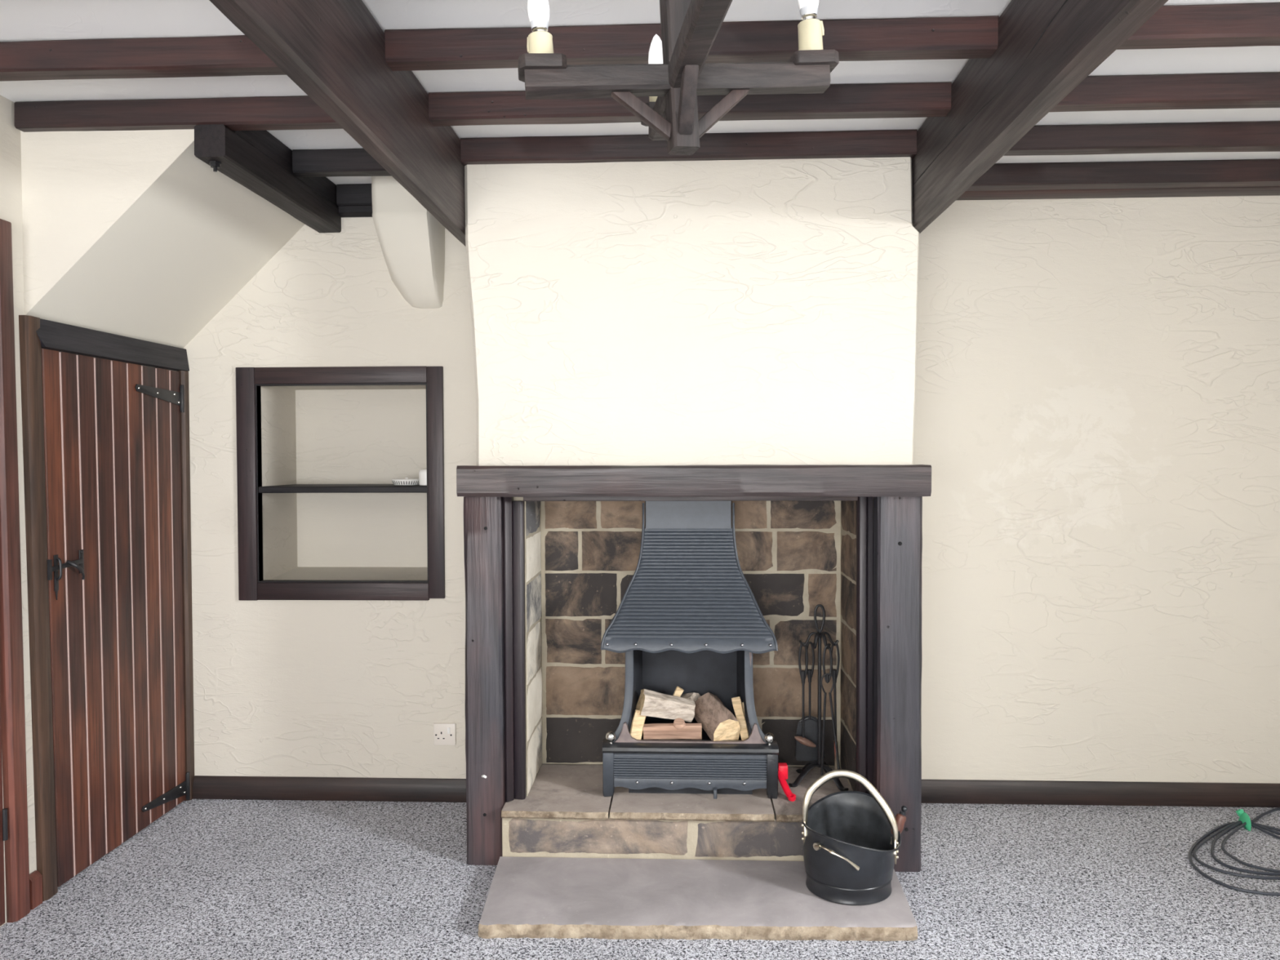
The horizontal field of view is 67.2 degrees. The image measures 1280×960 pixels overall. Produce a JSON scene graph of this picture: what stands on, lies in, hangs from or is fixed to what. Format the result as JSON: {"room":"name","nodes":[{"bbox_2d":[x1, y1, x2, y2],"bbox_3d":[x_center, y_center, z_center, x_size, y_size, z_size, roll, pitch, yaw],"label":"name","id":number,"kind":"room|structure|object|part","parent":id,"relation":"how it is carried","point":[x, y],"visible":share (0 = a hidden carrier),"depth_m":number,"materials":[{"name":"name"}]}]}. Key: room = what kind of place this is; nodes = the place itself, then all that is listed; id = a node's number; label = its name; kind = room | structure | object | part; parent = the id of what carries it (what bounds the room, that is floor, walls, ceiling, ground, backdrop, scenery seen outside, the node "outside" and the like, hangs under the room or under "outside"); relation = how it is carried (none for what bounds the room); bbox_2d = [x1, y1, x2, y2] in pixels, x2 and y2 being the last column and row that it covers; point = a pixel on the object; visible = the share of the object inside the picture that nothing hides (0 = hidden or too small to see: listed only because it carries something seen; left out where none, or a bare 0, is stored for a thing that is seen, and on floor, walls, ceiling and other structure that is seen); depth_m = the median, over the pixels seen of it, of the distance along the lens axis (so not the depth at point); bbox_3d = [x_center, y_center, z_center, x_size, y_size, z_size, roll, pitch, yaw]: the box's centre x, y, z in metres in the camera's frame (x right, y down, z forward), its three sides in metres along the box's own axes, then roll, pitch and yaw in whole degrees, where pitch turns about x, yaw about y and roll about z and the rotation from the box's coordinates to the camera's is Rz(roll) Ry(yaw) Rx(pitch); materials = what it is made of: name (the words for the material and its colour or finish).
{"room":"traditional dwelling","nodes":[
{"label":"traditional dwelling","id":0,"kind":"room"},
{"bbox_2d":[0,95,176,927],"bbox_3d":[-2.200,0.133,1.003,0.515,2.420,7.000,0,1,3],"label":"wall","id":1,"kind":"structure","parent":0,"point":[11,183],"depth_m":2.88,"materials":[{"name":"beige paint"}]},
{"bbox_2d":[0,218,30,925],"bbox_3d":[-1.866,0.284,2.386,0.027,2.050,0.985,0,1,3],"label":"door","id":2,"kind":"structure","parent":1,"relation":"in","point":[14,833],"depth_m":2.81,"materials":[{"name":"brown wood"}]},
{"bbox_3d":[-1.872,0.318,2.379,0.015,1.958,0.790,0,1,3],"label":"panel","id":3,"kind":"part","parent":2,"relation":"part of","materials":[{"name":"brown wood"}]},
{"bbox_2d":[29,870,42,910],"bbox_3d":[-1.845,1.246,2.925,0.027,0.100,0.046,0,1,3],"label":"baseboard","id":4,"kind":"structure","parent":1,"relation":"in","point":[35,877],"depth_m":2.92,"materials":[{"name":"brown wood"}]},
{"bbox_2d":[18,315,194,901],"bbox_3d":[-1.812,0.389,3.369,0.056,1.792,0.938,0,1,3],"label":"door","id":5,"kind":"structure","parent":1,"relation":"in","point":[106,456],"depth_m":3.27,"materials":[{"name":"brown wood"}]},
{"bbox_3d":[-1.832,0.278,2.978,0.020,0.063,0.012,0,1,3],"label":"strike plate","id":6,"kind":"part","parent":5,"relation":"part of","materials":[{"name":"black metal"}]},
{"bbox_3d":[-1.809,0.290,3.097,0.032,0.070,0.064,0,1,22],"label":"thumb lever","id":7,"kind":"part","parent":5,"relation":"part of","materials":[{"name":"black metal"}]},
{"bbox_3d":[-1.827,0.267,3.150,0.008,0.077,0.020,0,1,3],"label":"latch plate","id":8,"kind":"part","parent":5,"relation":"part of","materials":[{"name":"black metal"}]},
{"bbox_2d":[20,128,194,315],"bbox_3d":[-1.580,-0.810,2.885,0.560,0.630,0.001,0,1,3],"label":"wall","id":9,"kind":"structure","parent":0,"point":[76,185],"depth_m":2.89,"materials":[{"name":"beige paint"}]},
{"bbox_2d":[26,141,305,348],"bbox_3d":[-1.559,-0.801,3.343,0.560,0.590,0.913,0,1,3],"label":"ceiling","id":10,"kind":"structure","parent":0,"point":[197,236],"depth_m":3.25,"materials":[{"name":"beige paint"}]},
{"bbox_2d":[183,217,602,778],"bbox_3d":[-1.214,0.053,4.183,2.200,2.420,0.755,0,1,3],"label":"wall","id":11,"kind":"structure","parent":0,"point":[296,688],"depth_m":3.82,"materials":[{"name":"beige paint"}]},
{"bbox_2d":[192,775,466,802],"bbox_3d":[-1.164,1.228,3.827,1.241,0.088,0.030,0,1,3],"label":"baseboard","id":12,"kind":"structure","parent":11,"relation":"attached to","point":[204,787],"depth_m":3.82,"materials":[{"name":"brown wood"}]},
{"bbox_2d":[235,365,444,600],"bbox_3d":[-1.181,0.015,3.812,0.825,0.923,0.046,0,1,3],"label":"surround","id":13,"kind":"object","parent":11,"relation":"attached to","point":[249,380],"visible":1,"depth_m":3.79,"materials":[{"name":"brown wood"}]},
{"bbox_3d":[-1.177,-0.412,3.791,0.687,0.065,0.026,0,1,3],"label":"rail","id":14,"kind":"part","parent":13,"relation":"part of","materials":[{"name":"brown wood"}]},
{"bbox_3d":[-1.174,0.440,3.812,0.687,0.069,0.026,0,1,3],"label":"rail","id":15,"kind":"part","parent":13,"relation":"part of","materials":[{"name":"brown wood"}]},
{"bbox_2d":[258,484,426,493],"bbox_3d":[-1.167,0.034,3.987,0.674,0.026,0.373,0,1,3],"label":"shelf","id":16,"kind":"object","parent":11,"relation":"attached to","point":[291,488],"visible":0.86,"depth_m":3.81,"materials":[{"name":"black wood"}]},
{"bbox_2d":[391,477,419,485],"bbox_3d":[-0.948,0.005,3.907,0.119,0.031,0.119,0,1,3],"label":"smoke detector","id":17,"kind":"object","parent":16,"relation":"on","point":[403,482],"visible":0.92,"depth_m":3.86,"materials":[{"name":"white plastic"}]},
{"bbox_2d":[418,469,426,485],"bbox_3d":[-0.854,-0.011,3.873,0.070,0.065,0.070,0,1,3],"label":"plastic pot","id":18,"kind":"object","parent":16,"relation":"on","point":[423,473],"visible":0.48,"depth_m":3.84,"materials":[{"name":"white plastic"}]},
{"bbox_2d":[371,176,444,308],"bbox_3d":[-0.901,-0.907,3.673,0.271,0.475,0.210,0,1,3],"label":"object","id":19,"kind":"structure","parent":11,"relation":"attached to","point":[411,239],"depth_m":3.62,"materials":[{"name":"beige paint"}]},
{"bbox_2d":[433,723,456,745],"bbox_3d":[-0.771,1.004,3.801,0.087,0.087,0.016,0,1,3],"label":"wall socket","id":20,"kind":"object","parent":11,"relation":"attached to","point":[444,734],"visible":1,"depth_m":3.80,"materials":[{"name":"beige plastic"}]},
{"bbox_2d":[0,799,1279,959],"bbox_3d":[0.399,1.434,1.018,5.700,0.200,7.200,0,1,3],"label":"floor","id":21,"kind":"structure","parent":0,"point":[206,879],"depth_m":2.98,"materials":[{"name":"carpet"}]},
{"bbox_2d":[464,496,506,865],"bbox_3d":[-0.519,0.669,3.231,0.129,1.229,0.106,0,1,3],"label":"post","id":22,"kind":"object","parent":21,"relation":"on","point":[483,516],"visible":0.85,"depth_m":3.20,"materials":[{"name":"brown wood"}]},
{"bbox_2d":[502,496,526,802],"bbox_3d":[-0.423,0.568,3.249,0.064,1.028,0.062,0,1,3],"label":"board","id":23,"kind":"object","parent":22,"relation":"attached to","point":[513,512],"visible":0.91,"depth_m":3.24,"materials":[{"name":"brown wood"}]},
{"bbox_2d":[501,764,852,861],"bbox_3d":[0.169,1.178,3.369,1.231,0.200,0.490,0,1,3],"label":"raised hearth","id":24,"kind":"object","parent":21,"relation":"on","point":[566,812],"depth_m":3.17,"materials":[{"name":"stone"}]},
{"bbox_2d":[600,501,778,799],"bbox_3d":[0.172,0.515,3.381,0.599,1.125,0.297,0,1,3],"label":"basket","id":25,"kind":"object","parent":24,"relation":"on","point":[688,616],"visible":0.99,"depth_m":3.32,"materials":[{"name":"metal"}]},
{"bbox_3d":[-0.106,1.001,3.300,0.038,0.158,0.066,0,1,3],"label":"corner post","id":26,"kind":"part","parent":25,"relation":"part of","materials":[{"name":"metal"}]},
{"bbox_2d":[630,709,646,739],"bbox_3d":[-0.006,0.857,3.342,0.047,0.116,0.081,1,2,30],"label":"log","id":27,"kind":"object","parent":25,"relation":"in","point":[638,721],"visible":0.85,"depth_m":3.33,"materials":[{"name":"brown wood"}]},
{"bbox_2d":[642,718,702,739],"bbox_3d":[0.113,0.868,3.343,0.206,0.081,0.060,0,1,3],"label":"log","id":28,"kind":"object","parent":25,"relation":"on","point":[678,730],"visible":0.91,"depth_m":3.32,"materials":[{"name":"brown wood"}]},
{"bbox_2d":[635,688,694,722],"bbox_3d":[0.090,0.790,3.391,0.203,0.117,0.096,-1,1,-12],"label":"log","id":29,"kind":"object","parent":28,"relation":"on","point":[652,704],"visible":0.99,"depth_m":3.36,"materials":[{"name":"brown wood"}]},
{"bbox_2d":[680,692,700,710],"bbox_3d":[0.174,0.803,3.478,0.088,0.078,0.073,1,2,38],"label":"log","id":30,"kind":"object","parent":25,"relation":"in","point":[693,696],"visible":0.35,"depth_m":3.46,"materials":[{"name":"brown wood"}]},
{"bbox_2d":[671,685,684,697],"bbox_3d":[0.135,0.768,3.460,0.046,0.055,0.017,0,1,-10],"label":"log","id":31,"kind":"object","parent":30,"relation":"on","point":[678,691],"visible":0.82,"depth_m":3.45,"materials":[{"name":"brown wood"}]},
{"bbox_3d":[0.170,0.989,3.267,0.519,0.128,0.012,0,1,3],"label":"panel","id":32,"kind":"part","parent":25,"relation":"part of","materials":[{"name":"metal"}]},
{"bbox_3d":[0.171,0.912,3.283,0.595,0.032,0.072,0,1,3],"label":"rail","id":33,"kind":"part","parent":25,"relation":"part of","materials":[{"name":"metal"}]},
{"bbox_3d":[0.255,1.057,3.265,0.012,0.035,0.047,0,1,3],"label":"ash lever","id":34,"kind":"part","parent":25,"relation":"part of","materials":[{"name":"metal"}]},
{"bbox_2d":[693,693,741,741],"bbox_3d":[0.269,0.831,3.380,0.107,0.138,0.195,-1,1,-22],"label":"log","id":35,"kind":"object","parent":25,"relation":"on","point":[716,720],"visible":0.97,"depth_m":3.33,"materials":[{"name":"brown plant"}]},
{"bbox_2d":[731,695,748,740],"bbox_3d":[0.350,0.836,3.359,0.034,0.154,0.111,-1,1,-20],"label":"log","id":36,"kind":"object","parent":25,"relation":"in","point":[736,701],"visible":0.8,"depth_m":3.35,"materials":[{"name":"brown wood"}]},
{"bbox_2d":[741,702,745,717],"bbox_3d":[0.368,0.850,3.376,0.020,0.125,0.088,0,1,-12],"label":"log","id":37,"kind":"object","parent":25,"relation":"in","point":[742,704],"visible":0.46,"depth_m":3.39,"materials":[{"name":"brown wood"}]},
{"bbox_3d":[0.448,1.000,3.276,0.038,0.158,0.066,0,1,3],"label":"corner post","id":38,"kind":"part","parent":25,"relation":"part of","materials":[{"name":"metal"}]},
{"bbox_2d":[777,762,795,801],"bbox_3d":[0.497,1.036,3.305,0.048,0.085,0.156,0,1,-4],"label":"tool","id":39,"kind":"object","parent":24,"relation":"on","point":[782,766],"visible":0.93,"depth_m":3.31,"materials":[{"name":"red plastic"}]},
{"bbox_2d":[788,604,848,791],"bbox_3d":[0.624,0.757,3.420,0.202,0.636,0.219,0,1,3],"label":"stand","id":40,"kind":"object","parent":24,"relation":"on","point":[806,768],"visible":0.96,"depth_m":3.40,"materials":[{"name":"black metal"}]},
{"bbox_2d":[794,642,816,746],"bbox_3d":[0.586,0.761,3.411,0.074,0.373,0.040,0,1,3],"label":"brush","id":41,"kind":"object","parent":40,"relation":"hanging from","point":[802,740],"visible":1,"depth_m":3.40,"materials":[{"name":"black metal"}]},
{"bbox_3d":[0.579,0.744,3.411,0.034,0.339,0.016,0,1,20],"label":"handle","id":42,"kind":"part","parent":41,"relation":"part of","materials":[{"name":"black metal"}]},
{"bbox_2d":[795,641,824,760],"bbox_3d":[0.609,0.795,3.452,0.104,0.434,0.025,0,1,3],"label":"shovel","id":43,"kind":"object","parent":40,"relation":"hanging from","point":[802,753],"visible":0.79,"depth_m":3.46,"materials":[{"name":"black metal"}]},
{"bbox_3d":[0.609,0.719,3.450,0.034,0.281,0.016,0,1,20],"label":"handle","id":44,"kind":"part","parent":43,"relation":"part of","materials":[{"name":"black metal"}]},
{"bbox_3d":[0.609,0.930,3.455,0.104,0.165,0.025,0,1,3],"label":"blade","id":45,"kind":"part","parent":43,"relation":"part of","materials":[{"name":"metal"}]},
{"bbox_3d":[0.636,0.492,3.408,0.041,0.105,0.009,0,1,3],"label":"loop handle","id":46,"kind":"part","parent":40,"relation":"part of","materials":[{"name":"black metal"}]},
{"bbox_2d":[820,644,839,778],"bbox_3d":[0.665,0.815,3.361,0.071,0.480,0.014,0,1,3],"label":"tongs","id":47,"kind":"object","parent":40,"relation":"hanging from","point":[827,676],"visible":0.82,"depth_m":3.36,"materials":[{"name":"black metal"}]},
{"bbox_3d":[0.644,0.898,3.361,0.026,0.314,0.008,0,1,3],"label":"leg","id":48,"kind":"part","parent":47,"relation":"part of","materials":[{"name":"black metal"}]},
{"bbox_3d":[0.654,0.643,3.359,0.035,0.135,0.008,0,1,3],"label":"loop handle","id":49,"kind":"part","parent":47,"relation":"part of","materials":[{"name":"black metal"}]},
{"bbox_3d":[0.680,0.898,3.360,0.042,0.314,0.008,0,1,3],"label":"leg","id":50,"kind":"part","parent":47,"relation":"part of","materials":[{"name":"black metal"}]},
{"bbox_2d":[831,641,839,769],"bbox_3d":[0.693,0.807,3.422,0.035,0.466,0.017,0,1,3],"label":"poker","id":51,"kind":"object","parent":40,"relation":"hanging from","point":[834,672],"visible":0.7,"depth_m":3.42,"materials":[{"name":"black metal"}]},
{"bbox_2d":[478,856,917,942],"bbox_3d":[0.166,1.270,2.920,1.279,0.045,0.463,0,1,3],"label":"hearth slab","id":52,"kind":"object","parent":21,"relation":"on","point":[529,897],"visible":0.97,"depth_m":2.83,"materials":[{"name":"stone"}]},
{"bbox_2d":[800,769,907,905],"bbox_3d":[0.642,1.067,2.941,0.308,0.357,0.284,-1,2,-41],"label":"coal scuttle","id":53,"kind":"object","parent":52,"relation":"on","point":[851,840],"visible":1,"depth_m":2.91,"materials":[{"name":"black paint"}]},
{"bbox_3d":[0.640,0.992,2.938,0.286,0.207,0.041,0,1,7],"label":"hoop handle","id":54,"kind":"part","parent":53,"relation":"part of","materials":[{"name":"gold metal"}]},
{"bbox_3d":[0.810,1.018,2.961,0.025,0.030,0.021,0,1,3],"label":"knob","id":55,"kind":"part","parent":53,"relation":"part of","materials":[{"name":"black paint"}]},
{"bbox_2d":[872,496,922,871],"bbox_3d":[0.848,0.666,3.176,0.148,1.229,0.093,0,1,3],"label":"post","id":56,"kind":"object","parent":21,"relation":"on","point":[897,525],"visible":0.93,"depth_m":3.13,"materials":[{"name":"brown wood"}]},
{"bbox_2d":[456,464,931,497],"bbox_3d":[0.169,0.001,3.166,1.526,0.105,0.142,0,1,3],"label":"mantel beam","id":57,"kind":"structure","parent":56,"relation":"on","point":[594,480],"depth_m":3.10,"materials":[{"name":"brown wood"}]},
{"bbox_2d":[523,495,857,501],"bbox_3d":[0.165,0.060,3.223,1.113,0.018,0.040,0,1,3],"label":"board","id":58,"kind":"object","parent":57,"relation":"attached to","point":[771,497],"visible":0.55,"depth_m":3.20,"materials":[{"name":"brown wood"}]},
{"bbox_2d":[855,496,873,794],"bbox_3d":[0.750,0.565,3.209,0.053,1.028,0.037,0,1,3],"label":"board","id":59,"kind":"object","parent":56,"relation":"attached to","point":[864,504],"visible":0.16,"depth_m":3.20,"materials":[{"name":"brown wood"}]},
{"bbox_2d":[1188,807,1279,895],"bbox_3d":[2.266,1.252,3.355,1.083,0.068,0.466,-2,2,-44],"label":"coiled cable","id":60,"kind":"object","parent":21,"relation":"on","point":[1244,820],"visible":1,"depth_m":3.28,"materials":[{"name":"grey plastic"}]},
{"bbox_2d":[0,0,1279,184],"bbox_3d":[0.390,-1.185,0.955,5.700,0.200,7.200,0,1,3],"label":"ceiling","id":61,"kind":"structure","parent":0,"point":[20,20],"depth_m":2.60,"materials":[{"name":"white paint"}]},
{"bbox_2d":[0,35,286,80],"bbox_3d":[-1.283,-1.075,2.453,1.193,0.081,0.070,0,1,3],"label":"joist","id":62,"kind":"object","parent":61,"relation":"attached to","point":[227,55],"visible":0.69,"depth_m":2.42,"materials":[{"name":"brown wood"}]},
{"bbox_2d":[13,95,342,132],"bbox_3d":[-1.260,-1.085,2.857,1.183,0.081,0.071,0,1,3],"label":"joist","id":63,"kind":"object","parent":61,"relation":"attached to","point":[285,113],"visible":0.7,"depth_m":2.83,"materials":[{"name":"brown wood"}]},
{"bbox_2d":[194,124,341,232],"bbox_3d":[-1.240,-1.034,3.298,0.095,0.201,0.957,0,1,3],"label":"ceiling beam","id":64,"kind":"structure","parent":61,"relation":"attached to","point":[256,160],"depth_m":3.15,"materials":[{"name":"black wood"}]},
{"bbox_2d":[210,0,466,247],"bbox_3d":[-0.724,-0.930,0.932,0.063,0.302,5.643,0,1,3],"label":"ceiling beam","id":65,"kind":"structure","parent":61,"relation":"attached to","point":[334,51],"depth_m":2.23,"materials":[{"name":"brown wood"}]},
{"bbox_2d":[292,147,391,177],"bbox_3d":[-0.920,-1.097,3.324,0.545,0.082,0.069,0,1,3],"label":"joist","id":66,"kind":"object","parent":61,"relation":"attached to","point":[356,162],"visible":0.54,"depth_m":3.30,"materials":[{"name":"black wood"}]},
{"bbox_2d":[336,183,372,217],"bbox_3d":[-1.080,-1.088,3.747,0.187,0.118,0.051,0,1,3],"label":"joist","id":67,"kind":"object","parent":61,"relation":"attached to","point":[353,200],"visible":0.66,"depth_m":3.72,"materials":[{"name":"black wood"}]},
{"bbox_2d":[518,0,839,155],"bbox_3d":[0.072,-0.829,1.579,0.498,0.540,0.498,1,2,39],"label":"chandelier","id":68,"kind":"object","parent":61,"relation":"hanging from","point":[677,71],"visible":1,"depth_m":1.61,"materials":[{"name":"brown wood"}]},
{"bbox_3d":[-0.170,-0.801,1.608,0.037,0.075,0.037,0,1,3],"label":"bulb globe","id":69,"kind":"part","parent":68,"relation":"part of","materials":[{"name":"white glass"}]},
{"bbox_3d":[-0.168,-0.745,1.609,0.027,0.017,0.027,0,1,3],"label":"bulb","id":70,"kind":"part","parent":68,"relation":"part of","materials":[{"name":"silver metal"}]},
{"bbox_2d":[518,53,566,82],"bbox_3d":[-0.164,-0.690,1.612,0.079,0.026,0.072,0,1,-8],"label":"drip tray","id":71,"kind":"object","parent":68,"relation":"on","point":[531,65],"depth_m":1.58,"materials":[{"name":"brown wood"}]},
{"bbox_3d":[0.034,-0.825,1.864,0.037,0.075,0.037,0,1,3],"label":"bulb globe","id":72,"kind":"part","parent":68,"relation":"part of","materials":[{"name":"white glass"}]},
{"bbox_3d":[0.065,-0.680,1.638,0.520,0.072,0.050,0,1,-6],"label":"arm","id":73,"kind":"part","parent":68,"relation":"part of","materials":[{"name":"brown wood"}]},
{"bbox_3d":[0.059,-0.830,1.633,0.077,0.540,0.052,-1,1,-16],"label":"post","id":74,"kind":"part","parent":68,"relation":"part of","materials":[{"name":"brown wood"}]},
{"bbox_3d":[0.074,-0.679,1.578,0.049,0.046,0.620,0,1,-6],"label":"arm","id":75,"kind":"part","parent":68,"relation":"part of","materials":[{"name":"brown wood"}]},
{"bbox_3d":[0.289,-0.848,1.659,0.037,0.075,0.037,0,1,3],"label":"bulb globe","id":76,"kind":"part","parent":68,"relation":"part of","materials":[{"name":"white glass"}]},
{"bbox_3d":[0.292,-0.792,1.660,0.027,0.017,0.027,0,1,3],"label":"bulb","id":77,"kind":"part","parent":68,"relation":"part of","materials":[{"name":"silver metal"}]},
{"bbox_2d":[787,48,839,72],"bbox_3d":[0.297,-0.719,1.661,0.079,0.026,0.072,0,1,-8],"label":"drip tray","id":78,"kind":"object","parent":68,"relation":"on","point":[802,60],"depth_m":1.63,"materials":[{"name":"brown wood"}]},
{"bbox_2d":[460,129,917,166],"bbox_3d":[0.153,-1.098,3.188,1.497,0.082,0.068,0,1,3],"label":"joist","id":79,"kind":"object","parent":61,"relation":"attached to","point":[877,143],"visible":0.94,"depth_m":3.16,"materials":[{"name":"brown wood"}]},
{"bbox_2d":[427,81,951,126],"bbox_3d":[0.136,-1.088,2.789,1.497,0.082,0.068,0,1,3],"label":"joist","id":80,"kind":"object","parent":61,"relation":"attached to","point":[931,99],"visible":0.69,"depth_m":2.77,"materials":[{"name":"brown wood"}]},
{"bbox_2d":[384,15,999,71],"bbox_3d":[0.117,-1.078,2.380,1.497,0.081,0.068,0,1,3],"label":"joist","id":81,"kind":"object","parent":61,"relation":"attached to","point":[873,39],"visible":0.73,"depth_m":2.35,"materials":[{"name":"brown wood"}]},
{"bbox_2d":[911,0,1168,234],"bbox_3d":[0.829,-0.934,0.890,0.066,0.302,5.698,0,1,3],"label":"ceiling beam","id":82,"kind":"structure","parent":61,"relation":"attached to","point":[1046,48],"depth_m":2.23,"materials":[{"name":"brown wood"}]},
{"bbox_2d":[965,158,1279,191],"bbox_3d":[1.941,-1.111,3.501,1.930,0.081,0.083,0,1,3],"label":"joist","id":83,"kind":"object","parent":61,"relation":"attached to","point":[1246,172],"visible":0.8,"depth_m":3.47,"materials":[{"name":"brown wood"}]},
{"bbox_2d":[1002,120,1279,155],"bbox_3d":[1.922,-1.102,3.090,1.930,0.083,0.069,0,1,3],"label":"joist","id":84,"kind":"object","parent":61,"relation":"attached to","point":[1208,136],"visible":0.75,"depth_m":3.07,"materials":[{"name":"brown wood"}]},
{"bbox_2d":[1050,71,1279,111],"bbox_3d":[1.904,-1.092,2.687,1.930,0.082,0.070,0,1,3],"label":"joist","id":85,"kind":"object","parent":61,"relation":"attached to","point":[1254,89],"visible":0.7,"depth_m":2.68,"materials":[{"name":"brown wood"}]},
{"bbox_2d":[1116,2,1279,48],"bbox_3d":[1.885,-1.081,2.265,1.930,0.082,0.068,0,1,3],"label":"joist","id":86,"kind":"object","parent":61,"relation":"attached to","point":[1258,24],"visible":0.54,"depth_m":2.26,"materials":[{"name":"brown wood"}]},
{"bbox_2d":[464,156,919,466],"bbox_3d":[0.182,0.065,3.508,1.514,2.419,0.580,0,1,3],"label":"wall","id":87,"kind":"structure","parent":0,"point":[713,312],"depth_m":3.20,"materials":[{"name":"beige paint"}]},
{"bbox_2d":[513,496,873,795],"bbox_3d":[0.174,0.475,3.498,1.257,1.200,0.490,0,1,3],"label":"firebox","id":88,"kind":"object","parent":87,"relation":"in","point":[795,557],"visible":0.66,"depth_m":3.59,"materials":[{"name":"stone"}]},
{"bbox_2d":[794,195,1279,783],"bbox_3d":[1.932,0.046,4.020,2.900,2.420,0.600,0,1,3],"label":"wall","id":89,"kind":"structure","parent":0,"point":[1097,420],"depth_m":3.73,"materials":[{"name":"beige paint"}]},
{"bbox_2d":[920,779,1279,807],"bbox_3d":[1.935,1.219,3.743,1.973,0.088,0.030,0,1,3],"label":"baseboard","id":90,"kind":"structure","parent":89,"relation":"attached to","point":[932,791],"depth_m":3.74,"materials":[{"name":"brown wood"}]},
{"bbox_2d":[955,186,1279,199],"bbox_3d":[1.947,-1.113,3.617,1.927,0.081,0.146,0,1,3],"label":"wall plate","id":91,"kind":"object","parent":89,"relation":"attached to","point":[1274,190],"visible":0.11,"depth_m":3.61,"materials":[{"name":"brown wood"}]}
]}

